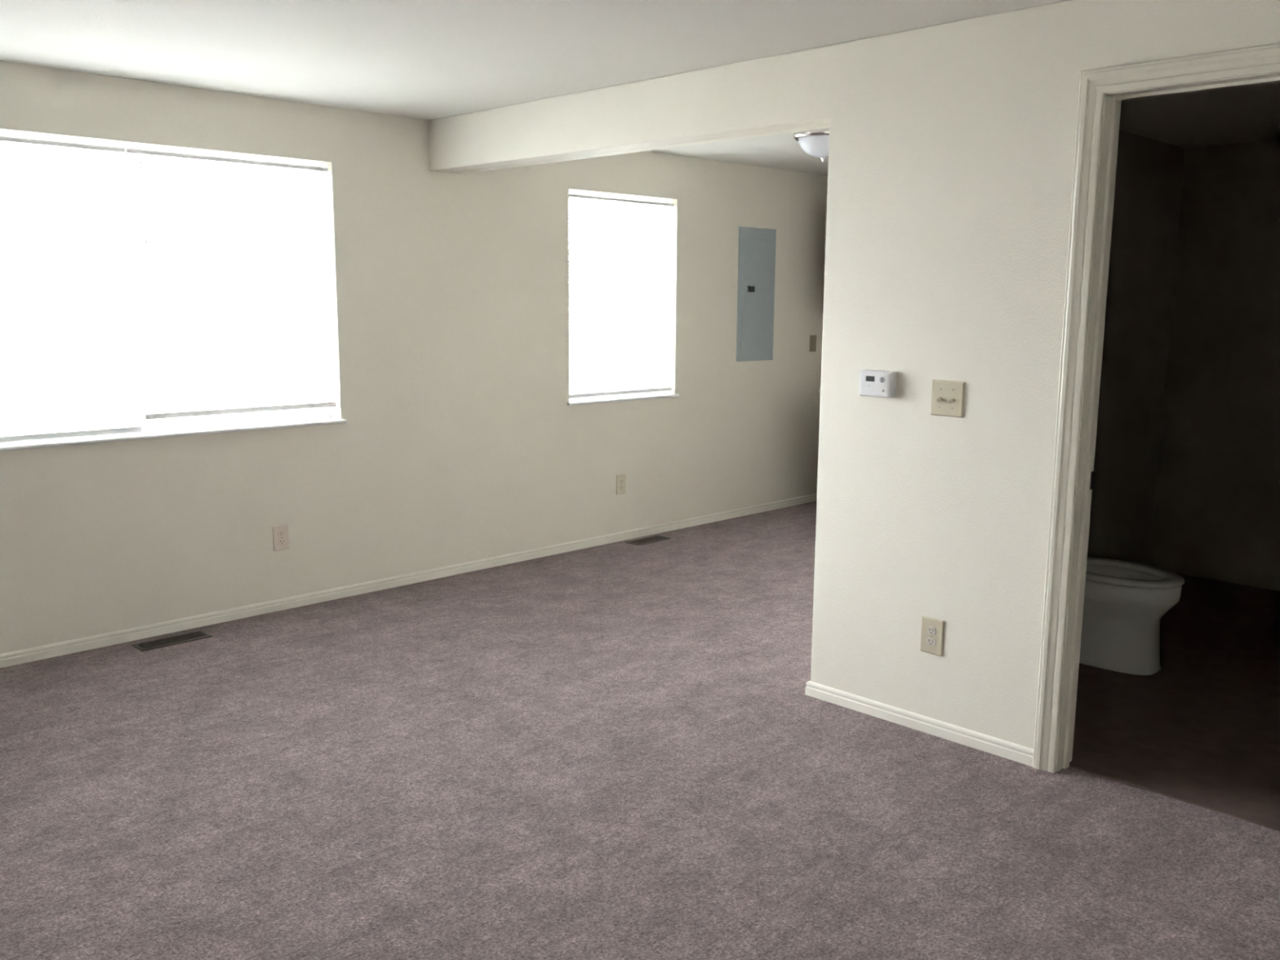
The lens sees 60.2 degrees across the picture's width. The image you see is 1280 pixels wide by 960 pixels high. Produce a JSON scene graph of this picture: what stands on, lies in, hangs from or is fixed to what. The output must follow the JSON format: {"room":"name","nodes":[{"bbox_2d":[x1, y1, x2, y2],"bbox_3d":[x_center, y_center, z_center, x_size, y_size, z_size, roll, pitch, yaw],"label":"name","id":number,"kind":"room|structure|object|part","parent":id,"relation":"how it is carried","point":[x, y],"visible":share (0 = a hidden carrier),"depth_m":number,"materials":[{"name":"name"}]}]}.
{"room":"empty living room","nodes":[
{"label":"empty living room","id":0,"kind":"room"},
{"bbox_2d":[0,60,827,653],"bbox_3d":[-1.413,-0.540,5.458,7.930,2.460,0.160,-9,13,-44],"label":"wall","id":1,"kind":"structure","parent":0,"point":[460,441],"depth_m":5.62,"materials":[{"name":"paint"}]},
{"bbox_2d":[0,132,346,451],"bbox_3d":[-2.154,-0.787,4.656,1.893,1.225,0.189,-9,13,-44],"label":"window","id":2,"kind":"structure","parent":1,"relation":"in","point":[322,415],"depth_m":4.79,"materials":[{"name":"white plastic"}]},
{"bbox_2d":[0,136,142,442],"bbox_3d":[-2.451,-0.735,4.307,0.926,1.172,0.037,-9,13,-44],"label":"mini blind","id":3,"kind":"object","parent":2,"relation":"attached to","point":[19,437],"visible":1,"depth_m":4.45,"materials":[{"name":"white plastic"}]},
{"bbox_3d":[-2.459,-0.169,4.404,0.920,0.024,0.024,-9,13,-44],"label":"rail","id":4,"kind":"part","parent":3,"relation":"part of","materials":[{"name":"white plastic"}]},
{"bbox_3d":[-2.218,-0.765,4.544,0.001,1.134,0.026,-9,13,-44],"label":"ladder cord","id":5,"kind":"part","parent":3,"relation":"part of","materials":[{"name":"white fabric"}]},
{"bbox_3d":[-2.134,-0.188,4.730,1.893,0.018,0.120,-9,13,-44],"label":"sill","id":6,"kind":"part","parent":2,"relation":"part of","materials":[{"name":"paint"}]},
{"bbox_2d":[124,148,336,419],"bbox_3d":[-1.794,-0.861,4.947,0.913,1.122,0.037,-9,13,-44],"label":"mini blind","id":7,"kind":"object","parent":2,"relation":"attached to","point":[326,404],"visible":1,"depth_m":4.92,"materials":[{"name":"white plastic"}]},
{"bbox_3d":[-2.030,-0.819,4.725,0.001,1.084,0.026,-9,13,-44],"label":"ladder cord","id":8,"kind":"part","parent":7,"relation":"part of","materials":[{"name":"white fabric"}]},
{"bbox_3d":[-1.802,-0.320,5.040,0.907,0.024,0.024,-9,13,-44],"label":"rail","id":9,"kind":"part","parent":7,"relation":"part of","materials":[{"name":"white plastic"}]},
{"bbox_3d":[-1.566,-0.890,5.179,0.001,1.084,0.026,-9,13,-44],"label":"ladder cord","id":10,"kind":"part","parent":7,"relation":"part of","materials":[{"name":"white fabric"}]},
{"bbox_2d":[272,524,289,551],"bbox_3d":[-1.690,0.271,5.199,0.080,0.120,0.009,-9,13,-44],"label":"wall outlet","id":11,"kind":"object","parent":1,"relation":"attached to","point":[280,532],"visible":1,"depth_m":5.19,"materials":[{"name":"beige plastic"}]},
{"bbox_2d":[278,530,284,537],"bbox_3d":[-1.688,0.252,5.194,0.034,0.028,0.004,-9,13,-44],"label":"receptacle","id":12,"kind":"object","parent":11,"relation":"attached to","point":[281,533],"depth_m":5.19,"materials":[{"name":"beige plastic"}]},
{"bbox_2d":[278,538,285,545],"bbox_3d":[-1.688,0.291,5.200,0.034,0.028,0.004,-9,13,-44],"label":"receptacle","id":13,"kind":"object","parent":11,"relation":"attached to","point":[281,541],"depth_m":5.20,"materials":[{"name":"beige plastic"}]},
{"bbox_2d":[0,493,817,667],"bbox_3d":[-1.361,0.539,5.573,7.610,0.054,0.012,-9,13,-44],"label":"baseboard","id":14,"kind":"structure","parent":1,"relation":"attached to","point":[45,651],"depth_m":5.48,"materials":[{"name":"paint"}]},
{"bbox_2d":[616,473,626,494],"bbox_3d":[-0.113,0.025,6.744,0.080,0.122,0.009,-9,13,-44],"label":"wall outlet","id":15,"kind":"object","parent":1,"relation":"attached to","point":[620,478],"visible":1,"depth_m":6.74,"materials":[{"name":"beige plastic"}]},
{"bbox_2d":[567,191,679,405],"bbox_3d":[-0.139,-1.087,6.634,0.921,1.217,0.189,-9,13,-44],"label":"window","id":16,"kind":"structure","parent":1,"relation":"in","point":[611,398],"depth_m":6.86,"materials":[{"name":"white plastic"}]},
{"bbox_2d":[568,193,673,398],"bbox_3d":[-0.110,-1.089,6.604,0.873,1.156,0.037,-9,13,-44],"label":"mini blind","id":17,"kind":"object","parent":16,"relation":"attached to","point":[576,196],"visible":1,"depth_m":6.60,"materials":[{"name":"white plastic"}]},
{"bbox_3d":[-0.332,-1.049,6.396,0.001,1.118,0.026,-9,13,-44],"label":"ladder cord","id":18,"kind":"part","parent":17,"relation":"part of","materials":[{"name":"white fabric"}]},
{"bbox_3d":[-0.118,-0.531,6.700,0.867,0.024,0.024,-9,13,-44],"label":"rail","id":19,"kind":"part","parent":17,"relation":"part of","materials":[{"name":"white plastic"}]},
{"bbox_3d":[0.103,-1.116,6.822,0.001,1.118,0.026,-9,13,-44],"label":"ladder cord","id":20,"kind":"part","parent":17,"relation":"part of","materials":[{"name":"white fabric"}]},
{"bbox_3d":[-0.119,-0.492,6.707,0.921,0.018,0.120,-9,13,-44],"label":"sill","id":21,"kind":"part","parent":16,"relation":"part of","materials":[{"name":"paint"}]},
{"bbox_2d":[736,226,776,361],"bbox_3d":[0.788,-1.244,7.423,0.383,0.880,0.024,-9,13,-44],"label":"breaker panel","id":22,"kind":"object","parent":1,"relation":"attached to","point":[757,246],"visible":1,"depth_m":7.41,"materials":[{"name":"grey metal"}]},
{"bbox_3d":[0.789,-1.244,7.422,0.300,0.730,0.007,-9,13,-44],"label":"door","id":23,"kind":"part","parent":22,"relation":"part of","materials":[{"name":"grey metal"}]},
{"bbox_2d":[809,335,816,351],"bbox_3d":[1.254,-0.981,7.935,0.074,0.118,0.026,-9,13,-44],"label":"light switch","id":24,"kind":"object","parent":1,"relation":"attached to","point":[812,338],"visible":1,"depth_m":7.93,"materials":[{"name":"beige plastic"}]},
{"bbox_2d":[0,0,1066,176],"bbox_3d":[0.643,-1.528,3.207,7.930,0.250,5.968,-9,13,-44],"label":"ceiling","id":25,"kind":"structure","parent":0,"point":[424,60],"depth_m":3.79,"materials":[{"name":"paint"}]},
{"bbox_2d":[792,128,829,162],"bbox_3d":[0.961,-1.744,5.779,0.320,0.154,0.320,-9,13,-44],"label":"ceiling light","id":26,"kind":"object","parent":25,"relation":"attached to","point":[815,143],"visible":0.65,"depth_m":5.69,"materials":[{"name":"white glass"}]},
{"bbox_2d":[448,124,829,173],"bbox_3d":[-0.094,-1.539,4.764,0.075,0.245,2.430,-9,13,-44],"label":"beam","id":27,"kind":"structure","parent":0,"point":[827,126],"depth_m":4.62,"materials":[{"name":"paint"}]},
{"bbox_2d":[0,501,1279,959],"bbox_3d":[0.624,0.961,3.616,7.610,0.126,5.648,-9,13,-44],"label":"floor","id":28,"kind":"structure","parent":0,"point":[620,750],"depth_m":3.34,"materials":[{"name":"carpet"}]},
{"bbox_2d":[132,630,212,651],"bbox_3d":[-2.013,0.690,4.752,0.300,0.011,0.110,-9,13,-44],"label":"floor vent","id":29,"kind":"object","parent":28,"relation":"in","point":[185,637],"visible":1,"depth_m":4.75,"materials":[{"name":"brown metal"}]},
{"bbox_2d":[625,535,671,545],"bbox_3d":[0.051,0.370,6.797,0.285,0.011,0.115,-9,13,-44],"label":"floor vent","id":30,"kind":"object","parent":28,"relation":"in","point":[655,538],"visible":1,"depth_m":6.79,"materials":[{"name":"brown metal"}]},
{"bbox_2d":[1079,556,1184,675],"bbox_3d":[1.866,0.319,4.591,0.476,0.855,0.756,-9,13,-44],"label":"toilet","id":31,"kind":"object","parent":28,"relation":"on","point":[1125,603],"visible":0.44,"depth_m":4.41,"materials":[{"name":"ceramic"}]},
{"bbox_3d":[1.946,0.376,4.518,0.376,0.017,0.528,-9,13,-44],"label":"seat","id":32,"kind":"part","parent":31,"relation":"part of","materials":[{"name":"plastic"}]},
{"bbox_2d":[428,0,1279,749],"bbox_3d":[0.967,-0.301,3.744,0.110,2.340,5.648,-9,13,-44],"label":"wall","id":33,"kind":"structure","parent":0,"point":[952,144],"depth_m":3.65,"materials":[{"name":"paint"}]},
{"bbox_2d":[858,369,896,398],"bbox_3d":[0.812,-0.331,3.791,0.038,0.091,0.132,-9,13,-44],"label":"thermostat","id":34,"kind":"object","parent":33,"relation":"attached to","point":[873,383],"visible":1,"depth_m":3.77,"materials":[{"name":"white plastic"}]},
{"bbox_3d":[0.805,-0.329,3.782,0.002,0.073,0.106,-9,13,-44],"label":"panel","id":35,"kind":"part","parent":34,"relation":"part of","materials":[{"name":"white plastic"}]},
{"bbox_2d":[804,680,1033,766],"bbox_3d":[0.948,0.839,3.855,0.012,0.054,0.905,-9,13,-44],"label":"baseboard","id":36,"kind":"structure","parent":33,"relation":"attached to","point":[996,746],"depth_m":3.81,"materials":[{"name":"paint"}]},
{"bbox_2d":[920,615,944,656],"bbox_3d":[0.994,0.532,3.761,0.009,0.126,0.086,-9,13,-44],"label":"wall outlet","id":37,"kind":"object","parent":33,"relation":"attached to","point":[932,629],"visible":1,"depth_m":3.76,"materials":[{"name":"beige plastic"}]},
{"bbox_2d":[926,637,935,646],"bbox_3d":[0.993,0.552,3.763,0.004,0.028,0.034,-9,13,-44],"label":"receptacle","id":38,"kind":"object","parent":37,"relation":"attached to","point":[931,642],"depth_m":3.76,"materials":[{"name":"plastic"}]},
{"bbox_2d":[927,626,936,635],"bbox_3d":[0.993,0.513,3.756,0.004,0.028,0.034,-9,13,-44],"label":"receptacle","id":39,"kind":"object","parent":37,"relation":"attached to","point":[931,630],"depth_m":3.75,"materials":[{"name":"plastic"}]},
{"bbox_2d":[930,379,965,417],"bbox_3d":[1.002,-0.266,3.616,0.026,0.118,0.120,-9,13,-44],"label":"light switch","id":40,"kind":"object","parent":33,"relation":"attached to","point":[948,397],"visible":1,"depth_m":3.62,"materials":[{"name":"beige plastic"}]},
{"bbox_2d":[1032,42,1279,773],"bbox_3d":[1.633,-0.085,3.098,0.148,2.133,0.903,-9,13,-44],"label":"door frame","id":41,"kind":"structure","parent":33,"relation":"in","point":[1102,91],"depth_m":3.30,"materials":[{"name":"paint"}]},
{"bbox_3d":[1.394,0.002,3.412,0.040,0.056,0.005,-9,13,-44],"label":"strike plate","id":42,"kind":"part","parent":41,"relation":"part of","materials":[{"name":"black metal"}]},
{"bbox_3d":[1.679,-0.092,3.143,0.019,2.133,0.903,-9,13,-44],"label":"casing","id":43,"kind":"part","parent":41,"relation":"part of","materials":[{"name":"paint"}]},
{"bbox_2d":[1087,129,1184,565],"bbox_3d":[1.828,-0.465,4.981,2.870,2.275,0.012,-9,13,-44],"label":"wall","id":44,"kind":"structure","parent":0,"point":[1149,171],"depth_m":5.65,"materials":[{"name":"paint"}]},
{"bbox_2d":[1119,81,1279,147],"bbox_3d":[2.592,-1.491,4.041,2.870,0.065,2.158,-9,13,-44],"label":"ceiling","id":45,"kind":"structure","parent":0,"point":[1245,113],"depth_m":4.81,"materials":[{"name":"paint"}]},
{"bbox_2d":[1149,139,1279,591],"bbox_3d":[3.638,-0.530,5.259,0.100,2.340,2.158,-9,13,-44],"label":"wall","id":46,"kind":"structure","parent":0,"point":[1216,514],"depth_m":5.77,"materials":[{"name":"paint"}]},
{"bbox_3d":[3.390,-0.615,6.131,0.160,2.460,5.648,-9,13,-44],"label":"wall","id":47,"kind":"structure","parent":0,"visible":0},
{"bbox_2d":[822,200,826,313],"bbox_3d":[2.015,-1.436,7.058,0.317,0.760,1.838,-9,13,-44],"label":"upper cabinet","id":48,"kind":"object","parent":47,"relation":"attached to","point":[826,201],"visible":0.02,"depth_m":7.60,"materials":[{"name":"brown wood"}]},
{"label":"outside","id":49,"kind":"structure","parent":0,"visible":0},
{"bbox_2d":[0,328,652,429],"bbox_3d":[-0.014,1.823,0.300,80.000,0.150,120.000,-9,13,-44],"label":"ground","id":50,"kind":"structure","parent":49,"point":[138,331],"depth_m":26.78,"materials":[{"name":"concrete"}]}
]}

